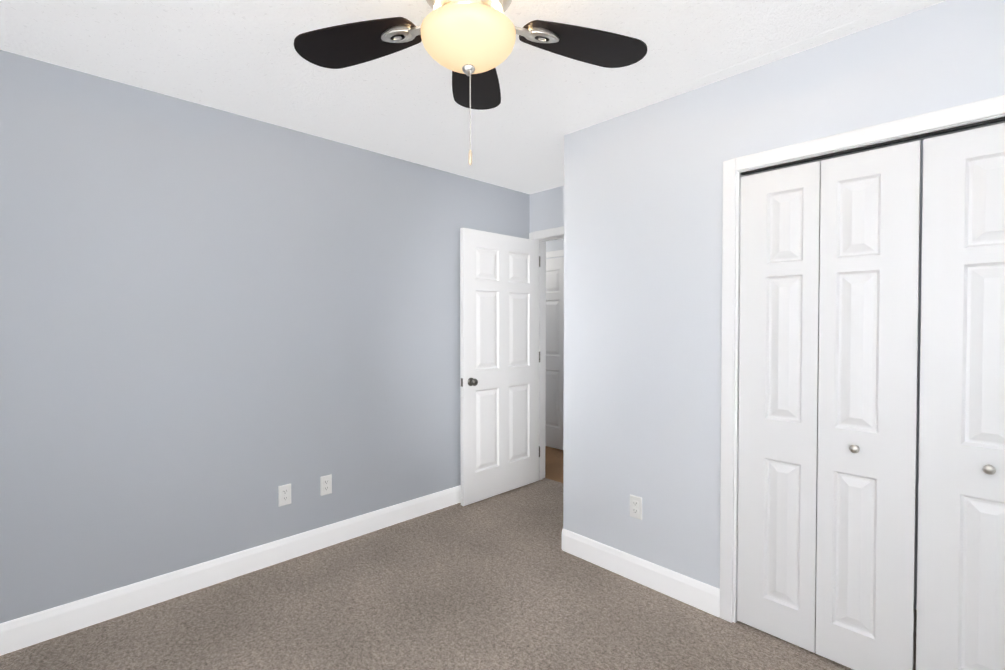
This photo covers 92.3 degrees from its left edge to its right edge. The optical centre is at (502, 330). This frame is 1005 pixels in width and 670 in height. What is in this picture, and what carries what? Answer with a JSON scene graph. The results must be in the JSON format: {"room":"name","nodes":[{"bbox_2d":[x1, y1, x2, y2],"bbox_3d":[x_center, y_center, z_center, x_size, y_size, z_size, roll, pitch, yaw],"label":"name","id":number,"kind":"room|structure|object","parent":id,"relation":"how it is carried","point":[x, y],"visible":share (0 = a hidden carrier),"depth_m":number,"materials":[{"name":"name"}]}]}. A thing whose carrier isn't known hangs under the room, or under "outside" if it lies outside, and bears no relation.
{"room":"empty bedroom","nodes":[
{"label":"empty bedroom","id":0,"kind":"room"},
{"bbox_2d":[0,50,529,623],"bbox_3d":[-1.135,0.075,2.885,3.710,2.440,0.100,-1,1,-44],"label":"wall","id":1,"kind":"structure","parent":0,"point":[218,328],"depth_m":2.43,"materials":[{"name":"grey paint"}]},
{"bbox_2d":[0,485,460,655],"bbox_3d":[-1.066,1.233,2.891,3.590,0.125,0.013,-1,1,-44],"label":"baseboard","id":2,"kind":"structure","parent":1,"relation":"attached to","point":[32,629],"depth_m":2.43,"materials":[{"name":"white wood"}]},
{"bbox_2d":[278,484,290,506],"bbox_3d":[-1.230,0.928,2.731,0.070,0.115,0.008,-1,1,-44],"label":"electrical outlet","id":3,"kind":"object","parent":1,"relation":"attached to","point":[284,494],"visible":1,"depth_m":2.73,"materials":[{"name":"white plastic"}]},
{"bbox_2d":[320,474,331,495],"bbox_3d":[-1.057,0.925,2.898,0.070,0.115,0.008,-1,1,-44],"label":"electrical outlet","id":4,"kind":"object","parent":1,"relation":"attached to","point":[326,485],"visible":1,"depth_m":2.90,"materials":[{"name":"white plastic"}]},
{"bbox_2d":[0,478,916,669],"bbox_3d":[0.198,1.342,1.621,3.830,0.050,3.800,-1,1,-44],"label":"floor carpet","id":5,"kind":"object","parent":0,"point":[503,581],"depth_m":2.20,"materials":[{"name":"grey carpet"}]},
{"bbox_2d":[0,0,945,193],"bbox_3d":[-0.095,-1.169,2.584,4.810,0.061,5.650,-1,1,-44],"label":"ceiling","id":6,"kind":"structure","parent":0,"point":[242,58],"depth_m":2.04,"materials":[{"name":"white paint"}]},
{"bbox_2d":[294,0,646,165],"bbox_3d":[-0.096,-0.798,1.373,1.176,0.643,1.162,-1,1,-44],"label":"ceiling fan","id":7,"kind":"object","parent":6,"relation":"hanging from","point":[469,44],"visible":1,"depth_m":1.47,"materials":[{"name":"black wood"}]},
{"bbox_2d":[530,186,563,232],"bbox_3d":[0.054,0.050,4.409,0.120,2.440,3.070,-1,1,-44],"label":"wall","id":8,"kind":"structure","parent":0,"point":[546,209],"depth_m":3.98,"materials":[{"name":"white paint"}]},
{"bbox_2d":[460,228,539,505],"bbox_3d":[0.003,0.259,3.792,0.831,2.018,0.159,-1,1,-44],"label":"door","id":9,"kind":"structure","parent":8,"relation":"in","point":[499,364],"depth_m":3.74,"materials":[{"name":"white wood"}]},
{"bbox_2d":[529,226,563,479],"bbox_3d":[0.614,0.223,3.836,0.152,2.114,0.965,-1,1,-44],"label":"door frame","id":10,"kind":"structure","parent":8,"relation":"attached to","point":[544,251],"depth_m":4.16,"materials":[{"name":"white wood"}]},
{"bbox_2d":[545,446,562,482],"bbox_3d":[0.431,1.289,4.810,0.950,0.050,3.250,-1,1,-44],"label":"floor","id":11,"kind":"structure","parent":0,"point":[554,464],"depth_m":4.58,"materials":[{"name":"brown wood"}]},
{"bbox_2d":[546,239,563,258],"bbox_3d":[0.729,0.039,5.078,0.120,2.440,3.250,-1,1,-44],"label":"wall","id":12,"kind":"structure","parent":0,"point":[555,245],"depth_m":5.15,"materials":[{"name":"white paint"}]},
{"bbox_2d":[545,257,563,449],"bbox_3d":[0.392,0.235,5.271,0.097,2.018,0.802,-1,1,-44],"label":"hall door","id":13,"kind":"structure","parent":12,"relation":"in","point":[554,436],"depth_m":5.12,"materials":[{"name":"white wood"}]},
{"bbox_2d":[546,250,563,257],"bbox_3d":[0.422,0.200,5.299,0.016,2.111,0.934,-1,1,-44],"label":"door frame","id":14,"kind":"structure","parent":12,"relation":"attached to","point":[557,253],"depth_m":5.13,"materials":[{"name":"white wood"}]},
{"bbox_2d":[563,0,1004,588],"bbox_3d":[1.296,0.091,1.955,0.100,2.440,2.580,-1,1,-44],"label":"wall","id":15,"kind":"structure","parent":0,"point":[643,262],"depth_m":2.34,"materials":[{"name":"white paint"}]},
{"bbox_2d":[630,494,641,519],"bbox_3d":[0.692,0.917,2.512,0.008,0.115,0.070,-1,1,-44],"label":"electrical outlet","id":16,"kind":"object","parent":15,"relation":"attached to","point":[635,506],"visible":1,"depth_m":2.51,"materials":[{"name":"white plastic"}]},
{"bbox_2d":[562,529,719,616],"bbox_3d":[0.674,1.239,2.533,0.013,0.125,0.913,-1,1,-44],"label":"baseboard","id":17,"kind":"structure","parent":15,"relation":"attached to","point":[702,596],"depth_m":2.47,"materials":[{"name":"white wood"}]},
{"bbox_2d":[737,140,920,669],"bbox_3d":[1.262,0.310,1.933,0.060,1.983,0.602,-1,1,-44],"label":"closet door","id":18,"kind":"structure","parent":15,"relation":"in","point":[828,330],"depth_m":1.90,"materials":[{"name":"white wood"}]},
{"bbox_2d":[719,95,1004,622],"bbox_3d":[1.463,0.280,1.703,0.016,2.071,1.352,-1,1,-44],"label":"trim","id":19,"kind":"structure","parent":15,"relation":"attached to","point":[976,110],"depth_m":2.14,"materials":[{"name":"white wood"}]},
{"bbox_2d":[741,117,1004,174],"bbox_3d":[1.485,-0.690,1.708,0.022,0.007,1.216,-1,1,-44],"label":"door track","id":20,"kind":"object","parent":15,"relation":"attached to","point":[991,121],"depth_m":1.78,"materials":[{"name":"black metal"}]},
{"bbox_2d":[916,123,1004,669],"bbox_3d":[1.687,0.317,1.496,0.060,1.983,0.602,-1,1,-44],"label":"closet door","id":21,"kind":"structure","parent":15,"relation":"in","point":[961,569],"depth_m":1.63,"materials":[{"name":"white wood"}]},
{"bbox_2d":[914,141,922,609],"bbox_3d":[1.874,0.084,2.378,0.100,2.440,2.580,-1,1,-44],"label":"closet door gap","id":22,"kind":"structure","parent":0,"point":[918,394],"depth_m":2.25,"materials":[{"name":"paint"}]}
]}

